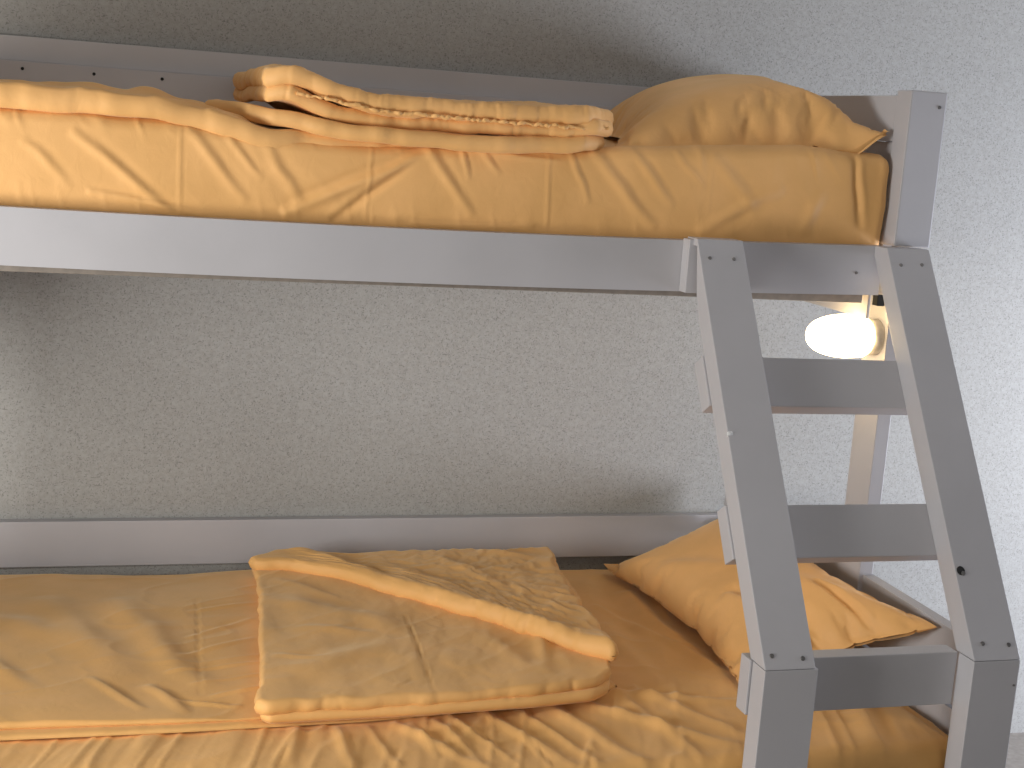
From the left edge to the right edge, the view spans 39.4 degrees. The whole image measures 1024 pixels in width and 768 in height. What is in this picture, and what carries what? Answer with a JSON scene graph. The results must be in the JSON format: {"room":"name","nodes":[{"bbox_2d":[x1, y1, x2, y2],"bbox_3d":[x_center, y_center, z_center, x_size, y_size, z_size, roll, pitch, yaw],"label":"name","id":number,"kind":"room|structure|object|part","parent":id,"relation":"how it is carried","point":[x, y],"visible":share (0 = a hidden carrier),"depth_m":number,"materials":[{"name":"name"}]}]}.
{"room":"bedroom","nodes":[
{"label":"bedroom","id":0,"kind":"room"},
{"bbox_2d":[0,0,1023,732],"bbox_3d":[-0.046,-0.283,3.392,7.200,2.500,0.103,1,11,-17],"label":"wall","id":1,"kind":"structure","parent":0,"point":[121,396],"depth_m":3.35,"materials":[{"name":"paint"}]},
{"bbox_2d":[1005,732,1023,767],"bbox_3d":[0.667,1.530,0.888,7.200,0.080,5.900,1,11,-17],"label":"floor","id":2,"kind":"structure","parent":0,"point":[1015,754],"depth_m":3.89,"materials":[{"name":"grey laminate"}]},
{"bbox_2d":[0,34,1019,767],"bbox_3d":[-0.280,0.235,2.700,2.175,1.693,1.261,1,11,-17],"label":"bunk bed","id":3,"kind":"object","parent":2,"relation":"on","point":[960,675],"visible":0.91,"depth_m":2.55,"materials":[{"name":"grey paint"}]},
{"bbox_3d":[-0.417,-0.596,3.127,2.029,0.116,0.018,1,11,-17],"label":"guard rail","id":4,"kind":"part","parent":3,"relation":"part of","materials":[{"name":"grey paint"}]},
{"bbox_3d":[-0.417,-0.682,3.133,2.029,0.050,0.024,1,11,-17],"label":"rail","id":5,"kind":"part","parent":3,"relation":"part of","materials":[{"name":"grey paint"}]},
{"bbox_3d":[-0.466,0.361,3.327,2.080,0.104,0.024,1,11,-17],"label":"rail","id":6,"kind":"part","parent":3,"relation":"part of","materials":[{"name":"grey paint"}]},
{"bbox_3d":[-0.250,-0.230,2.458,1.979,0.104,0.030,1,11,-17],"label":"rail","id":7,"kind":"part","parent":3,"relation":"part of","materials":[{"name":"grey paint"}]},
{"bbox_2d":[0,108,888,244],"bbox_3d":[-0.328,-0.393,2.787,1.992,0.266,0.716,1,11,-17],"label":"mattress","id":8,"kind":"object","parent":3,"relation":"on","point":[76,161],"visible":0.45,"depth_m":2.49,"materials":[{"name":"fabric"}]},
{"bbox_2d":[0,79,413,147],"bbox_3d":[-0.676,-0.486,2.572,1.189,0.098,0.531,1,11,-17],"label":"blanket","id":9,"kind":"object","parent":8,"relation":"on","point":[46,96],"visible":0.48,"depth_m":2.35,"materials":[{"name":"fabric"}]},
{"bbox_2d":[205,64,613,153],"bbox_3d":[-0.215,-0.514,2.679,0.727,0.130,0.532,1,11,-17],"label":"duvet","id":10,"kind":"object","parent":8,"relation":"on","point":[302,99],"visible":0.97,"depth_m":2.45,"materials":[{"name":"fabric"}]},
{"bbox_2d":[604,74,888,153],"bbox_3d":[0.365,-0.557,2.939,0.560,0.174,0.640,1,11,-17],"label":"pillow","id":11,"kind":"object","parent":8,"relation":"on","point":[716,109],"visible":0.88,"depth_m":2.72,"materials":[{"name":"fabric"}]},
{"bbox_2d":[0,569,947,767],"bbox_3d":[-0.321,0.622,2.784,2.044,0.238,1.136,1,11,-17],"label":"mattress","id":12,"kind":"object","parent":3,"relation":"on","point":[673,703],"visible":0.31,"depth_m":2.47,"materials":[{"name":"fabric"}]},
{"bbox_2d":[0,570,617,740],"bbox_3d":[-0.601,0.494,2.780,1.486,0.049,0.890,1,11,-17],"label":"blanket","id":13,"kind":"object","parent":12,"relation":"on","point":[81,655],"visible":0.45,"depth_m":2.63,"materials":[{"name":"fabric"}]},
{"bbox_2d":[248,547,618,723],"bbox_3d":[-0.166,0.467,2.869,0.774,0.094,0.844,1,11,-17],"label":"duvet","id":14,"kind":"object","parent":13,"relation":"on","point":[387,633],"visible":1,"depth_m":2.73,"materials":[{"name":"fabric"}]},
{"bbox_2d":[604,519,749,681],"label":"pillow","id":15,"kind":"object","parent":12,"relation":"on","point":[691,579],"depth_m":3.06,"materials":[{"name":"fabric"}]},
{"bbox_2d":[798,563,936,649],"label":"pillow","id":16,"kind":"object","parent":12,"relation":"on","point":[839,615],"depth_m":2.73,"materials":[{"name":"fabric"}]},
{"bbox_3d":[0.416,0.822,2.378,0.095,0.750,0.045,1,11,-17],"label":"bed post","id":17,"kind":"part","parent":3,"relation":"part of","materials":[{"name":"grey paint"}]},
{"bbox_3d":[0.609,-0.248,3.108,0.006,0.118,0.663,1,11,-17],"label":"rail","id":18,"kind":"part","parent":3,"relation":"part of","materials":[{"name":"grey paint"}]},
{"bbox_3d":[0.694,0.435,3.015,0.026,0.134,1.143,1,11,-17],"label":"rail","id":19,"kind":"part","parent":3,"relation":"part of","materials":[{"name":"grey paint"}]},
{"bbox_2d":[805,314,884,357],"bbox_3d":[0.654,-0.095,2.836,0.150,0.088,0.088,1,11,-17],"label":"wall lamp","id":20,"kind":"object","parent":3,"relation":"attached to","point":[837,335],"visible":1,"depth_m":2.80,"materials":[{"name":"white glass"}]},
{"bbox_3d":[0.650,-0.570,3.051,0.025,0.086,0.670,1,11,-17],"label":"headboard","id":21,"kind":"part","parent":3,"relation":"part of","materials":[{"name":"grey paint"}]},
{"bbox_3d":[0.715,0.276,2.930,0.031,1.670,0.086,1,11,-17],"label":"bed post","id":22,"kind":"part","parent":3,"relation":"part of","materials":[{"name":"grey paint"}]},
{"bbox_3d":[0.642,-0.421,3.079,0.020,0.216,0.670,1,11,-17],"label":"headboard","id":23,"kind":"part","parent":3,"relation":"part of","materials":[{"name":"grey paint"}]},
{"bbox_3d":[0.679,0.645,3.052,0.026,0.278,1.143,1,11,-17],"label":"rail","id":24,"kind":"part","parent":3,"relation":"part of","materials":[{"name":"grey paint"}]},
{"bbox_3d":[0.783,0.829,2.487,0.090,0.750,0.045,1,11,-17],"label":"bed post","id":25,"kind":"part","parent":3,"relation":"part of","materials":[{"name":"grey paint"}]}
]}

